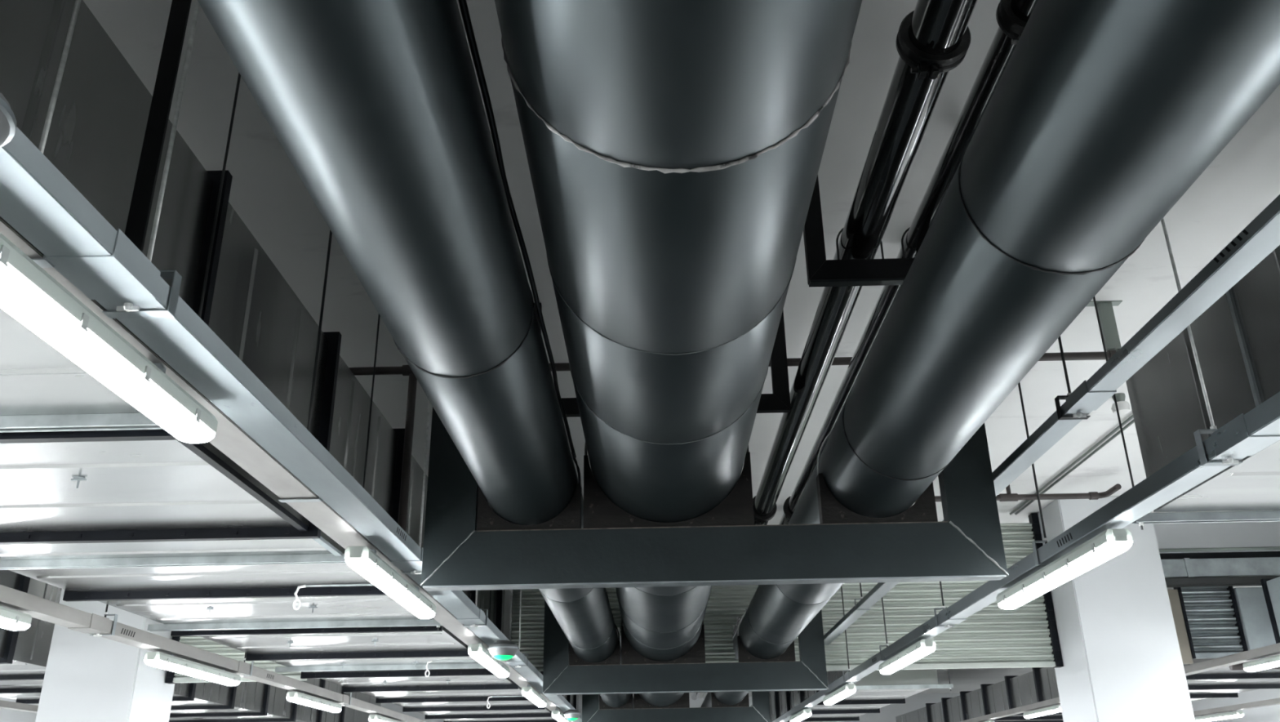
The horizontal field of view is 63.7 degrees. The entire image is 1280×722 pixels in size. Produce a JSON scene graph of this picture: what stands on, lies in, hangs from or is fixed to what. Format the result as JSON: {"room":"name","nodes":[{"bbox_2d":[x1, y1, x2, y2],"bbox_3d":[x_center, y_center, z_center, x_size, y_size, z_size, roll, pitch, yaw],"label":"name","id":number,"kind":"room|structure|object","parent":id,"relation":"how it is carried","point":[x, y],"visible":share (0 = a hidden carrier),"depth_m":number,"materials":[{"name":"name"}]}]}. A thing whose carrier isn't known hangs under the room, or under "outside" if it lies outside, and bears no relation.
{"room":"mechanical room","nodes":[
{"label":"mechanical room","id":0,"kind":"room"},
{"bbox_2d":[0,699,38,712],"bbox_3d":[-8.397,4.241,12.906,0.140,0.080,33.200,-1,-23,1],"label":"cable tray","id":1,"kind":"object","parent":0,"point":[3,704],"visible":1,"depth_m":13.81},
{"bbox_2d":[0,696,39,721],"bbox_3d":[-14.901,4.534,11.922,0.200,4.580,47.000,-1,-23,1],"label":"wall","id":2,"kind":"structure","parent":0,"point":[6,714],"depth_m":24.09,"materials":[{"name":"white paint"}]},
{"bbox_2d":[0,569,381,721],"bbox_3d":[-7.933,4.152,14.671,2.600,1.200,24.000,-1,-23,1],"label":"wall","id":3,"kind":"structure","parent":0,"point":[24,653],"depth_m":15.92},
{"bbox_2d":[380,692,959,721],"bbox_3d":[-0.317,13.401,33.538,28.200,4.580,0.200,-1,-23,1],"label":"wall","id":4,"kind":"structure","parent":0,"point":[888,713],"depth_m":34.15,"materials":[{"name":"white paint"}]},
{"bbox_2d":[82,0,1279,702],"bbox_3d":[-0.743,2.012,12.732,28.200,0.250,47.000,-1,-23,1],"label":"ceiling","id":5,"kind":"structure","parent":0,"point":[268,193],"depth_m":5.87,"materials":[{"name":"concrete"}]},
{"bbox_2d":[31,0,81,267],"bbox_3d":[-1.496,-1.058,2.784,0.176,1.800,0.040,-1,-23,1],"label":"hanger","id":6,"kind":"object","parent":5,"relation":"hanging from","point":[42,262],"visible":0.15,"depth_m":2.63,"materials":[{"name":"metal"}]},
{"bbox_2d":[0,126,582,721],"bbox_3d":[-1.112,4.581,13.935,0.167,0.093,30.800,-1,-23,1],"label":"cable tray","id":7,"kind":"object","parent":6,"relation":"hanging from","point":[37,199],"visible":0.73,"depth_m":2.90,"materials":[{"name":"metal"}]},
{"bbox_2d":[0,92,16,147],"bbox_3d":[-1.229,-0.428,1.782,0.257,0.151,0.257,-1,-23,1],"label":"parking sensor","id":8,"kind":"object","parent":7,"relation":"attached to","point":[7,118],"visible":1,"depth_m":1.81,"materials":[{"name":"grey plastic"}]},
{"bbox_2d":[487,640,519,659],"bbox_3d":[-1.111,2.354,8.383,0.257,0.151,0.257,-1,-23,1],"label":"parking sensor","id":9,"kind":"object","parent":7,"relation":"attached to","point":[500,649],"visible":1,"depth_m":8.30,"materials":[{"name":"grey plastic"}]},
{"bbox_2d":[563,708,581,719],"bbox_3d":[-0.992,5.181,15.091,0.257,0.151,0.257,-1,-23,1],"label":"parking sensor","id":10,"kind":"object","parent":7,"relation":"attached to","point":[571,713],"visible":1,"depth_m":15.01,"materials":[{"name":"grey plastic"}]},
{"bbox_2d":[89,604,118,635],"bbox_3d":[-3.707,1.003,7.442,0.154,1.908,0.040,-1,-23,1],"label":"hanger","id":11,"kind":"object","parent":5,"relation":"hanging from","point":[105,613],"visible":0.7,"depth_m":7.11,"materials":[{"name":"grey"}]},
{"bbox_2d":[0,584,427,721],"bbox_3d":[-3.553,5.168,14.979,0.148,0.114,28.500,-1,-23,1],"label":"cable tray","id":12,"kind":"object","parent":11,"relation":"hanging from","point":[38,607],"visible":0.87,"depth_m":7.76,"materials":[{"name":"metal"}]},
{"bbox_2d":[0,605,31,630],"bbox_3d":[-3.721,1.245,5.424,0.128,0.113,1.668,-1,-23,1],"label":"lamp","id":13,"kind":"object","parent":12,"relation":"attached to","point":[10,619],"visible":1,"depth_m":6.03,"materials":[{"name":"grey"}]},
{"bbox_2d":[0,616,30,630],"bbox_3d":[-3.720,1.279,5.410,0.108,0.040,1.660,-1,-23,1],"label":"diffuser","id":14,"kind":"object","parent":13,"relation":"attached to","point":[13,623],"depth_m":6.04,"materials":[{"name":"white"}]},
{"bbox_2d":[143,651,240,685],"bbox_3d":[-3.666,2.550,8.520,0.128,0.113,1.668,-1,-23,1],"label":"lamp","id":15,"kind":"object","parent":12,"relation":"attached to","point":[171,662],"visible":1,"depth_m":8.30,"materials":[{"name":"grey"}]},
{"bbox_2d":[286,690,342,711],"bbox_3d":[-3.613,3.800,11.487,0.128,0.113,1.668,-1,-23,1],"label":"lamp","id":16,"kind":"object","parent":12,"relation":"attached to","point":[295,696],"visible":1,"depth_m":11.26,"materials":[{"name":"grey"}]},
{"bbox_2d":[368,714,401,721],"bbox_3d":[-3.558,5.082,14.527,0.128,0.113,1.668,-1,-23,1],"label":"lamp","id":17,"kind":"object","parent":12,"relation":"attached to","point":[372,717],"visible":1,"depth_m":13.90,"materials":[{"name":"grey"}]},
{"bbox_2d":[0,71,240,432],"bbox_3d":[-2.687,-0.551,3.927,2.220,1.808,0.055,-1,-23,1],"label":"support beam","id":18,"kind":"structure","parent":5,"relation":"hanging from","point":[104,421],"depth_m":3.57,"materials":[{"name":"grey"}]},
{"bbox_2d":[102,0,199,318],"bbox_3d":[-1.325,-0.950,3.045,0.172,1.800,0.040,-1,-23,1],"label":"hanger","id":19,"kind":"object","parent":5,"relation":"hanging from","point":[170,312],"visible":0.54,"depth_m":2.79,"materials":[{"name":"metal"}]},
{"bbox_2d":[0,216,574,721],"bbox_3d":[-1.278,4.580,13.938,0.162,0.059,30.800,-1,-23,1],"label":"cable tray","id":20,"kind":"object","parent":19,"relation":"hanging from","point":[229,438],"visible":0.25,"depth_m":3.98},
{"bbox_2d":[0,232,217,443],"bbox_3d":[-1.412,-0.119,2.517,0.128,0.145,1.668,-1,-23,1],"label":"lamp","id":21,"kind":"object","parent":20,"relation":"attached to","point":[28,293],"visible":1,"depth_m":2.59,"materials":[{"name":"grey"}]},
{"bbox_2d":[293,583,374,609],"bbox_3d":[-1.760,1.355,6.027,0.529,0.193,0.016,-1,-23,1],"label":"pipe","id":22,"kind":"object","parent":20,"relation":"attached to","point":[331,584],"visible":0.92,"depth_m":6.04,"materials":[{"name":"white"}]},
{"bbox_2d":[344,545,435,618],"bbox_3d":[-1.355,1.236,5.733,0.128,0.145,1.668,-1,-23,1],"label":"lamp","id":23,"kind":"object","parent":20,"relation":"attached to","point":[364,560],"visible":1,"depth_m":5.41,"materials":[{"name":"grey"}]},
{"bbox_2d":[424,659,475,676],"bbox_3d":[-1.700,2.783,9.418,0.529,0.193,0.016,-1,-23,1],"label":"hook","id":24,"kind":"object","parent":20,"relation":"attached to","point":[432,660],"visible":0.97,"depth_m":9.43,"materials":[{"name":"white"}]},
{"bbox_2d":[467,642,510,677],"bbox_3d":[-1.297,2.591,8.949,0.128,0.145,1.668,-1,-23,1],"label":"lamp","id":25,"kind":"object","parent":20,"relation":"attached to","point":[478,651],"visible":0.98,"depth_m":8.57,"materials":[{"name":"grey"}]},
{"bbox_2d":[521,684,546,706],"bbox_3d":[-1.240,3.946,12.164,0.128,0.145,1.668,-1,-23,1],"label":"lamp","id":26,"kind":"object","parent":20,"relation":"attached to","point":[528,691],"visible":1,"depth_m":11.76,"materials":[{"name":"grey"}]},
{"bbox_2d":[521,691,546,706],"bbox_3d":[-1.239,3.995,12.144,0.108,0.040,1.660,-1,-23,1],"label":"diffuser","id":27,"kind":"object","parent":26,"relation":"attached to","point":[534,696],"depth_m":11.96,"materials":[{"name":"white"}]},
{"bbox_2d":[551,707,568,721],"bbox_3d":[-1.183,5.298,15.371,0.128,0.145,1.668,-1,-23,1],"label":"lamp","id":28,"kind":"object","parent":20,"relation":"attached to","point":[557,714],"visible":0.96,"depth_m":14.83,"materials":[{"name":"grey"}]},
{"bbox_2d":[551,714,568,721],"bbox_3d":[-1.182,5.346,15.350,0.108,0.040,1.660,-1,-23,1],"label":"diffuser","id":29,"kind":"object","parent":28,"relation":"attached to","point":[560,717],"depth_m":15.00,"materials":[{"name":"white"}]},
{"bbox_2d":[124,0,191,252],"bbox_3d":[-1.372,-0.987,3.059,0.053,1.722,0.045,-1,-23,1],"label":"bar","id":30,"kind":"object","parent":5,"relation":"hanging from","point":[140,206],"visible":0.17,"depth_m":2.91,"materials":[{"name":"black metal"}]},
{"bbox_2d":[0,314,380,569],"bbox_3d":[-2.650,0.326,6.009,2.220,1.808,0.055,-1,-23,1],"label":"support beam","id":31,"kind":"structure","parent":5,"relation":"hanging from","point":[314,557],"depth_m":5.66,"materials":[{"name":"grey"}]},
{"bbox_2d":[171,635,306,679],"label":"roller shutter","id":32,"kind":"object","parent":5,"relation":"hanging from","point":[199,642],"depth_m":11.62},
{"bbox_2d":[147,618,441,631],"bbox_3d":[-2.612,1.212,8.110,2.220,1.808,0.055,-1,-23,1],"label":"hanger","id":33,"kind":"object","parent":5,"relation":"hanging from","point":[409,622],"visible":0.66,"depth_m":7.76,"materials":[{"name":"grey"}]},
{"bbox_2d":[0,0,582,721],"bbox_3d":[-2.523,3.257,12.130,2.100,1.105,27.200,-1,-23,1],"label":"ventilation duct","id":34,"kind":"object","parent":33,"relation":"on","point":[126,493],"visible":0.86,"depth_m":4.69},
{"bbox_2d":[278,229,332,502],"bbox_3d":[-1.461,-0.234,4.737,0.176,1.800,0.040,-1,-23,1],"label":"hanger","id":35,"kind":"object","parent":5,"relation":"hanging from","point":[319,499],"visible":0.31,"depth_m":4.64,"materials":[{"name":"grey"}]},
{"bbox_2d":[275,589,497,671],"bbox_3d":[-2.566,2.299,10.690,2.220,1.808,0.055,-1,-23,1],"label":"hanger","id":36,"kind":"object","parent":5,"relation":"hanging from","point":[462,665],"visible":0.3,"depth_m":10.34,"materials":[{"name":"grey"}]},
{"bbox_2d":[402,400,430,573],"bbox_3d":[-1.270,0.370,6.178,0.172,1.800,0.040,-1,-23,1],"label":"hanger","id":37,"kind":"object","parent":5,"relation":"hanging from","point":[428,406],"visible":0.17,"depth_m":6.04,"materials":[{"name":"metal"}]},
{"bbox_2d":[463,589,488,626],"bbox_3d":[-1.237,1.135,7.993,0.172,1.800,0.040,-1,-23,1],"label":"hanger","id":38,"kind":"object","parent":5,"relation":"hanging from","point":[476,596],"visible":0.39,"depth_m":7.67,"materials":[{"name":"metal"}]},
{"bbox_2d":[509,588,528,666],"bbox_3d":[-1.194,2.144,10.389,0.172,1.800,0.040,-1,-23,1],"label":"hanger","id":39,"kind":"object","parent":5,"relation":"hanging from","point":[520,588],"visible":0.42,"depth_m":10.18,"materials":[{"name":"metal"}]},
{"bbox_2d":[511,588,544,671],"label":"roller shutter","id":40,"kind":"object","parent":5,"relation":"hanging from","point":[532,606],"depth_m":11.68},
{"bbox_2d":[533,302,791,417],"bbox_3d":[0.097,-0.028,6.603,1.676,0.780,0.050,-1,-23,1],"label":"hanger","id":41,"kind":"object","parent":5,"relation":"hanging from","point":[779,401],"visible":0.36,"depth_m":6.48,"materials":[{"name":"black metal"}]},
{"bbox_2d":[582,690,769,721],"bbox_3d":[0.557,4.880,16.705,2.984,1.988,0.108,-1,-23,1],"label":"support","id":42,"kind":"object","parent":5,"relation":"hanging from","point":[759,711],"visible":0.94,"depth_m":16.36,"materials":[{"name":"paint"}]},
{"bbox_2d":[599,693,632,708],"bbox_3d":[-0.386,5.301,16.549,0.538,0.540,0.092,-1,-23,1],"label":"saddle","id":43,"kind":"object","parent":42,"relation":"on","point":[602,704],"visible":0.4,"depth_m":16.42,"materials":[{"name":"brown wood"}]},
{"bbox_2d":[633,692,689,707],"bbox_3d":[0.340,5.126,16.610,0.886,0.888,0.092,-1,-23,1],"label":"saddle","id":44,"kind":"object","parent":42,"relation":"on","point":[684,701],"visible":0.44,"depth_m":16.42,"materials":[{"name":"black metal"}]},
{"bbox_2d":[711,691,749,706],"bbox_3d":[1.436,5.236,16.544,0.594,0.599,0.092,-1,-23,1],"label":"saddle","id":45,"kind":"object","parent":42,"relation":"on","point":[715,702],"visible":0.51,"depth_m":16.41,"materials":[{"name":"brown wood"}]},
{"bbox_2d":[542,599,828,694],"bbox_3d":[0.460,2.550,11.177,2.986,1.988,0.108,-1,-23,1],"label":"support","id":46,"kind":"object","parent":5,"relation":"hanging from","point":[809,673],"visible":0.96,"depth_m":10.82,"materials":[{"name":"paint"}]},
{"bbox_2d":[568,623,620,665],"bbox_3d":[-0.484,2.971,11.021,0.538,0.540,0.092,-1,-23,1],"label":"saddle","id":47,"kind":"object","parent":46,"relation":"on","point":[615,658],"visible":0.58,"depth_m":10.90,"materials":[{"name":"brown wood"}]},
{"bbox_2d":[621,617,705,663],"bbox_3d":[0.242,2.796,11.082,0.886,0.888,0.092,-1,-23,1],"label":"saddle","id":48,"kind":"object","parent":46,"relation":"on","point":[696,654],"visible":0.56,"depth_m":10.90,"materials":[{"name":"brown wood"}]},
{"bbox_2d":[737,611,795,662],"bbox_3d":[1.338,2.906,11.015,0.594,0.599,0.092,-1,-23,1],"label":"saddle","id":49,"kind":"object","parent":46,"relation":"on","point":[788,655],"visible":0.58,"depth_m":10.88,"materials":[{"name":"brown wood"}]},
{"bbox_2d":[420,406,1008,591],"bbox_3d":[0.362,0.220,5.649,2.985,1.988,0.108,-1,-23,1],"label":"support","id":50,"kind":"object","parent":5,"relation":"hanging from","point":[967,544],"visible":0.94,"depth_m":5.29,"materials":[{"name":"paint"}]},
{"bbox_2d":[476,452,581,529],"bbox_3d":[-0.583,0.642,5.492,0.538,0.540,0.092,-1,-23,1],"label":"saddle","id":51,"kind":"object","parent":50,"relation":"on","point":[570,517],"visible":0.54,"depth_m":5.37,"materials":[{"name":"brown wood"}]},
{"bbox_2d":[197,0,634,708],"bbox_3d":[-0.429,4.290,14.154,0.503,0.501,32.600,-1,-23,1],"label":"pipe","id":52,"kind":"object","parent":51,"relation":"on","point":[376,107],"visible":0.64,"depth_m":2.58,"materials":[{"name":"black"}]},
{"bbox_2d":[457,0,576,457],"bbox_3d":[-0.387,-0.464,3.133,0.044,0.083,5.001,-1,-23,1],"label":"cable","id":53,"kind":"object","parent":52,"relation":"attached to","point":[463,3],"visible":0.96,"depth_m":3.05,"materials":[{"name":"black plastic"}]},
{"bbox_2d":[583,442,754,528],"bbox_3d":[0.143,0.466,5.553,0.886,0.888,0.092,-1,-23,1],"label":"saddle","id":54,"kind":"object","parent":50,"relation":"on","point":[737,508],"visible":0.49,"depth_m":5.37,"materials":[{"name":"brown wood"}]},
{"bbox_2d":[494,0,862,706],"bbox_3d":[0.299,4.114,14.215,0.852,0.853,32.600,-1,-23,1],"label":"pipe","id":55,"kind":"object","parent":54,"relation":"on","point":[674,148],"visible":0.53,"depth_m":2.61,"materials":[{"name":"metal"}]},
{"bbox_2d":[816,428,937,523],"bbox_3d":[1.239,0.576,5.487,0.594,0.599,0.092,-1,-23,1],"label":"saddle","id":56,"kind":"object","parent":50,"relation":"on","point":[831,510],"visible":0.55,"depth_m":5.35,"materials":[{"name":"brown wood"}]},
{"bbox_2d":[700,0,1279,706],"bbox_3d":[1.393,4.223,14.150,0.559,0.556,32.600,-1,-23,1],"label":"pipe","id":57,"kind":"object","parent":56,"relation":"on","point":[1101,115],"visible":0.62,"depth_m":2.72,"materials":[{"name":"black"}]},
{"bbox_2d":[703,584,758,662],"label":"roller shutter","id":58,"kind":"object","parent":5,"relation":"hanging from","point":[726,602],"depth_m":11.67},
{"bbox_2d":[840,586,856,682],"bbox_3d":[2.264,2.617,11.539,0.134,1.888,0.040,-1,-23,1],"label":"hanger","id":59,"kind":"object","parent":5,"relation":"hanging from","point":[849,668],"visible":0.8,"depth_m":11.31,"materials":[{"name":"grey"}]},
{"bbox_2d":[821,582,878,635],"label":"roller shutter","id":60,"kind":"object","parent":5,"relation":"hanging from","point":[833,611],"depth_m":11.72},
{"bbox_2d":[803,174,914,287],"bbox_3d":[1.202,-0.746,4.867,0.874,0.842,0.050,-1,-23,1],"label":"hanger","id":61,"kind":"object","parent":5,"relation":"hanging from","point":[820,271],"visible":0.37,"depth_m":4.72,"materials":[{"name":"black metal"}]},
{"bbox_2d":[690,0,977,699],"bbox_3d":[1.172,3.058,13.342,0.241,0.292,29.000,-1,-23,1],"label":"pipe","id":62,"kind":"object","parent":61,"relation":"attached to","point":[933,39],"visible":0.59,"depth_m":4.18,"materials":[{"name":"black metal"}]},
{"bbox_2d":[702,0,1037,698],"bbox_3d":[1.465,3.058,13.337,0.222,0.274,29.000,-1,-23,1],"label":"pipe","id":63,"kind":"object","parent":61,"relation":"attached to","point":[1012,16],"visible":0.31,"depth_m":4.26,"materials":[{"name":"black metal"}]},
{"bbox_2d":[879,596,888,660],"bbox_3d":[2.231,1.831,9.673,0.134,1.888,0.040,-1,-23,1],"label":"hanger","id":64,"kind":"object","parent":5,"relation":"hanging from","point":[886,643],"visible":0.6,"depth_m":9.40,"materials":[{"name":"grey"}]},
{"bbox_2d":[856,668,953,690],"bbox_3d":[3.113,3.148,12.857,1.340,1.868,0.055,-1,-23,1],"label":"hanger","id":65,"kind":"object","parent":5,"relation":"hanging from","point":[949,685],"visible":0.64,"depth_m":12.49,"materials":[{"name":"grey"}]},
{"bbox_2d":[750,668,937,721],"bbox_3d":[3.190,6.275,19.114,1.230,0.910,13.800,-1,-23,1],"label":"ventilation duct","id":66,"kind":"object","parent":65,"relation":"hanging from","point":[862,701],"visible":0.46,"depth_m":14.50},
{"bbox_2d":[824,580,987,671],"label":"wall panel","id":67,"kind":"object","parent":5,"relation":"hanging from","point":[908,605],"depth_m":11.64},
{"bbox_2d":[933,581,955,626],"bbox_3d":[2.197,1.048,7.816,0.134,1.888,0.040,-1,-23,1],"label":"hanger","id":68,"kind":"object","parent":5,"relation":"hanging from","point":[940,584],"visible":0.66,"depth_m":7.49,"materials":[{"name":"grey"}]},
{"bbox_2d":[899,590,1063,669],"label":"wall panel","id":69,"kind":"object","parent":5,"relation":"hanging from","point":[993,634],"depth_m":11.52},
{"bbox_2d":[915,483,1121,502],"bbox_3d":[3.469,1.306,10.621,2.790,0.216,0.380,-1,-23,1],"label":"pipe","id":70,"kind":"object","parent":5,"relation":"attached to","point":[1008,496],"visible":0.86,"depth_m":10.70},
{"bbox_2d":[1000,512,1043,568],"label":"roller shutter","id":71,"kind":"object","parent":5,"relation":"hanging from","point":[1018,538],"depth_m":11.96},
{"bbox_2d":[1017,382,1048,565],"bbox_3d":[2.162,0.216,5.840,0.134,1.888,0.040,-1,-23,1],"label":"hanger","id":72,"kind":"object","parent":5,"relation":"hanging from","point":[1045,539],"visible":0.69,"depth_m":5.60,"materials":[{"name":"grey"}]},
{"bbox_2d":[1009,413,1133,514],"bbox_3d":[4.265,0.553,9.090,0.026,0.025,6.320,-1,-23,1],"label":"conduit","id":73,"kind":"object","parent":5,"relation":"attached to","point":[1131,417],"visible":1,"depth_m":10.03,"materials":[{"name":"grey"}]},
{"bbox_2d":[1054,335,1090,419],"bbox_3d":[1.890,-0.435,4.800,0.126,1.488,0.040,-1,-23,1],"label":"hanger","id":74,"kind":"object","parent":5,"relation":"hanging from","point":[1057,397],"visible":0.51,"depth_m":4.54,"materials":[{"name":"grey"}]},
{"bbox_2d":[823,194,1279,644],"bbox_3d":[1.931,0.905,6.123,0.120,0.073,11.450,-1,-23,1],"label":"cable tray","id":75,"kind":"object","parent":74,"relation":"hanging from","point":[1261,236],"visible":0.88,"depth_m":3.81,"materials":[{"name":"metal"}]},
{"bbox_2d":[1014,418,1134,514],"bbox_3d":[4.327,0.552,9.089,0.026,0.025,6.320,-1,-23,1],"label":"conduit","id":76,"kind":"object","parent":5,"relation":"attached to","point":[1132,421],"visible":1,"depth_m":10.12,"materials":[{"name":"grey"}]},
{"bbox_2d":[1086,300,1122,351],"bbox_3d":[3.098,-0.188,6.796,0.220,0.431,0.102,-1,-23,1],"label":"bracket","id":77,"kind":"object","parent":5,"relation":"attached to","point":[1105,310],"visible":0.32,"depth_m":6.80,"materials":[{"name":"grey"}]},
{"bbox_2d":[1111,392,1130,414],"bbox_3d":[3.945,0.358,8.461,0.150,0.170,0.150,-1,-23,1],"label":"smoke detector","id":78,"kind":"object","parent":5,"relation":"attached to","point":[1124,406],"visible":0.87,"depth_m":8.41,"materials":[{"name":"grey"}]},
{"bbox_2d":[1093,296,1279,529],"bbox_3d":[3.605,-0.022,5.437,2.330,1.808,0.055,-1,-23,1],"label":"hanger","id":79,"kind":"object","parent":5,"relation":"hanging from","point":[1255,515],"visible":0.7,"depth_m":5.09,"materials":[{"name":"grey"}]},
{"bbox_2d":[1125,244,1279,511],"bbox_3d":[3.547,-0.736,2.645,2.165,0.840,5.620,-1,-23,1],"label":"ventilation duct","id":80,"kind":"object","parent":79,"relation":"on","point":[1237,339],"visible":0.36,"depth_m":4.58,"materials":[{"name":"white"}]},
{"bbox_2d":[1160,217,1243,466],"bbox_3d":[2.132,-0.489,4.168,0.134,1.888,0.040,-1,-23,1],"label":"hanger","id":81,"kind":"object","parent":5,"relation":"hanging from","point":[1213,428],"visible":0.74,"depth_m":3.90,"materials":[{"name":"metal"}]},
{"bbox_2d":[772,391,1279,721],"bbox_3d":[2.336,4.798,14.379,0.128,0.104,29.700,-1,-23,1],"label":"cable tray","id":82,"kind":"object","parent":81,"relation":"hanging from","point":[1248,433],"visible":1,"depth_m":4.51,"materials":[{"name":"metal"}]},
{"bbox_2d":[789,708,811,721],"bbox_3d":[2.351,5.212,15.127,0.128,0.113,1.668,-1,-23,1],"label":"lamp","id":83,"kind":"object","parent":82,"relation":"attached to","point":[805,713],"visible":1,"depth_m":14.72,"materials":[{"name":"grey"}]},
{"bbox_2d":[791,712,811,721],"bbox_3d":[2.352,5.245,15.113,0.108,0.040,1.660,-1,-23,1],"label":"diffuser","id":84,"kind":"object","parent":83,"relation":"attached to","point":[797,717],"depth_m":14.89,"materials":[{"name":"white"}]},
{"bbox_2d":[822,683,856,705],"bbox_3d":[2.294,3.852,11.902,0.128,0.113,1.668,-1,-23,1],"label":"lamp","id":85,"kind":"object","parent":82,"relation":"attached to","point":[847,689],"visible":1,"depth_m":11.57,"materials":[{"name":"grey"}]},
{"bbox_2d":[879,638,936,674],"bbox_3d":[2.236,2.501,8.696,0.128,0.113,1.668,-1,-23,1],"label":"lamp","id":86,"kind":"object","parent":82,"relation":"attached to","point":[923,646],"visible":1,"depth_m":8.40,"materials":[{"name":"grey"}]},
{"bbox_2d":[995,528,1133,608],"bbox_3d":[2.178,1.115,5.406,0.128,0.113,1.668,-1,-23,1],"label":"lamp","id":87,"kind":"object","parent":82,"relation":"attached to","point":[1105,545],"visible":1,"depth_m":5.13,"materials":[{"name":"grey"}]},
{"bbox_2d":[348,349,1119,531],"bbox_3d":[0.571,0.554,6.529,5.300,1.236,0.073,-1,-23,1],"label":"pipe","id":88,"kind":"object","parent":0,"point":[405,370],"visible":0.28,"depth_m":6.71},
{"bbox_2d":[895,657,1279,721],"bbox_3d":[8.638,6.905,21.138,2.720,0.730,19.400,-1,-23,1],"label":"ventilation duct","id":89,"kind":"object","parent":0,"point":[1039,684],"visible":0.38,"depth_m":19.64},
{"bbox_2d":[1228,662,1279,670],"bbox_3d":[7.536,3.669,12.428,0.810,0.100,0.100,-1,-23,1],"label":"conduit","id":90,"kind":"object","parent":89,"relation":"attached to","point":[1237,666],"visible":0.36,"depth_m":12.39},
{"bbox_2d":[958,642,1279,721],"bbox_3d":[6.420,5.144,15.626,0.148,0.106,27.000,-1,-23,1],"label":"cable tray","id":91,"kind":"object","parent":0,"point":[1273,649],"visible":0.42,"depth_m":11.47,"materials":[{"name":"metal"}]},
{"bbox_2d":[1023,703,1062,718],"bbox_3d":[6.437,5.578,16.419,0.128,0.113,1.668,-1,-23,1],"label":"lamp","id":92,"kind":"object","parent":91,"relation":"attached to","point":[1055,708],"visible":0.84,"depth_m":16.31,"materials":[{"name":"grey"}]},
{"bbox_2d":[1242,653,1279,671],"bbox_3d":[6.322,2.860,9.969,0.128,0.113,1.668,-1,-23,1],"label":"lamp","id":93,"kind":"object","parent":91,"relation":"attached to","point":[1264,662],"visible":1,"depth_m":10.40,"materials":[{"name":"grey"}]},
{"bbox_2d":[1244,660,1279,671],"bbox_3d":[6.322,2.893,9.955,0.108,0.040,1.660,-1,-23,1],"label":"diffuser","id":94,"kind":"object","parent":93,"relation":"attached to","point":[1259,664],"depth_m":10.43,"materials":[{"name":"white"}]},
{"bbox_2d":[1167,588,1193,663],"bbox_3d":[5.933,2.973,11.551,0.330,0.810,0.070,-1,-23,1],"label":"wall panel","id":95,"kind":"object","parent":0,"point":[1186,655],"visible":0.4,"depth_m":11.51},
{"bbox_2d":[1158,546,1279,551],"bbox_3d":[9.451,2.073,11.656,7.400,0.038,0.040,-1,-23,1],"label":"conduit","id":96,"kind":"object","parent":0,"point":[1255,548],"visible":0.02,"depth_m":11.67,"materials":[{"name":"grey"}]},
{"bbox_2d":[1164,575,1279,586],"bbox_3d":[9.458,2.425,11.591,7.400,0.090,0.115,-1,-23,1],"label":"hood","id":97,"kind":"object","parent":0,"point":[1255,580],"visible":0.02,"depth_m":11.57,"materials":[{"name":"grey"}]},
{"bbox_2d":[1191,688,1279,721],"bbox_3d":[13.491,3.940,11.665,0.200,4.580,47.000,-1,-23,1],"label":"wall","id":98,"kind":"structure","parent":0,"point":[1268,713],"depth_m":22.91,"materials":[{"name":"white paint"}]},
{"bbox_2d":[1153,520,1279,553],"bbox_3d":[9.457,2.003,12.185,7.595,0.480,0.280,-1,-23,1],"label":"beam","id":99,"kind":"structure","parent":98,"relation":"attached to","point":[1232,534],"depth_m":12.06,"materials":[{"name":"white paint"}]},
{"bbox_2d":[1160,551,1279,559],"bbox_3d":[9.458,2.320,11.889,7.400,0.335,0.010,-1,-23,1],"label":"box","id":100,"kind":"object","parent":98,"relation":"attached to","point":[1248,553],"visible":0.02,"depth_m":11.96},
{"bbox_2d":[1160,556,1279,577],"bbox_3d":[9.457,2.315,11.741,7.400,0.216,0.265,-1,-23,1],"label":"duct","id":101,"kind":"object","parent":100,"relation":"attached to","point":[1261,566],"visible":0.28,"depth_m":11.65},
{"bbox_2d":[1193,697,1279,715],"bbox_3d":[10.198,3.851,12.738,0.140,0.080,33.200,-1,-23,1],"label":"cable tray","id":102,"kind":"object","parent":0,"point":[1274,700],"visible":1,"depth_m":17.62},
{"bbox_2d":[1194,710,1244,721],"bbox_3d":[10.302,6.352,18.411,0.128,0.113,1.668,-1,-23,1],"label":"lamp","id":103,"kind":"object","parent":102,"relation":"attached to","point":[1236,713],"visible":0.87,"depth_m":18.21,"materials":[{"name":"grey"}]},
{"bbox_2d":[1233,586,1275,649],"bbox_3d":[6.925,2.953,11.531,0.385,0.820,0.130,-1,-23,1],"label":"post","id":104,"kind":"object","parent":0,"point":[1251,604],"visible":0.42,"depth_m":11.50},
{"bbox_2d":[1173,586,1247,658],"bbox_3d":[6.409,2.897,11.581,0.615,0.860,0.118,-1,-23,1],"label":"roller shutter","id":105,"kind":"object","parent":104,"relation":"attached to","point":[1211,616],"visible":0.89,"depth_m":11.56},
{"bbox_2d":[1260,576,1279,643],"bbox_3d":[7.700,2.247,10.067,1.740,0.740,2.550,-1,-23,1],"label":"ventilation duct","id":106,"kind":"object","parent":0,"point":[1271,586],"visible":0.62,"depth_m":11.16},
{"bbox_3d":[-0.667,6.439,10.865,28.200,0.200,47.000,-1,-23,1],"label":"floor","id":107,"kind":"structure","parent":0,"visible":0},
{"bbox_2d":[35,588,174,721],"bbox_3d":[-5.782,4.023,11.079,0.980,4.580,0.950,-1,-23,1],"label":"column","id":108,"kind":"structure","parent":107,"relation":"on","point":[87,677],"depth_m":10.90,"materials":[{"name":"white paint"}]},
{"bbox_2d":[1037,495,1195,721],"bbox_3d":[5.177,3.793,10.980,0.995,4.580,0.950,-1,-23,1],"label":"column","id":109,"kind":"structure","parent":107,"relation":"on","point":[1122,661],"depth_m":10.91,"materials":[{"name":"white paint"}]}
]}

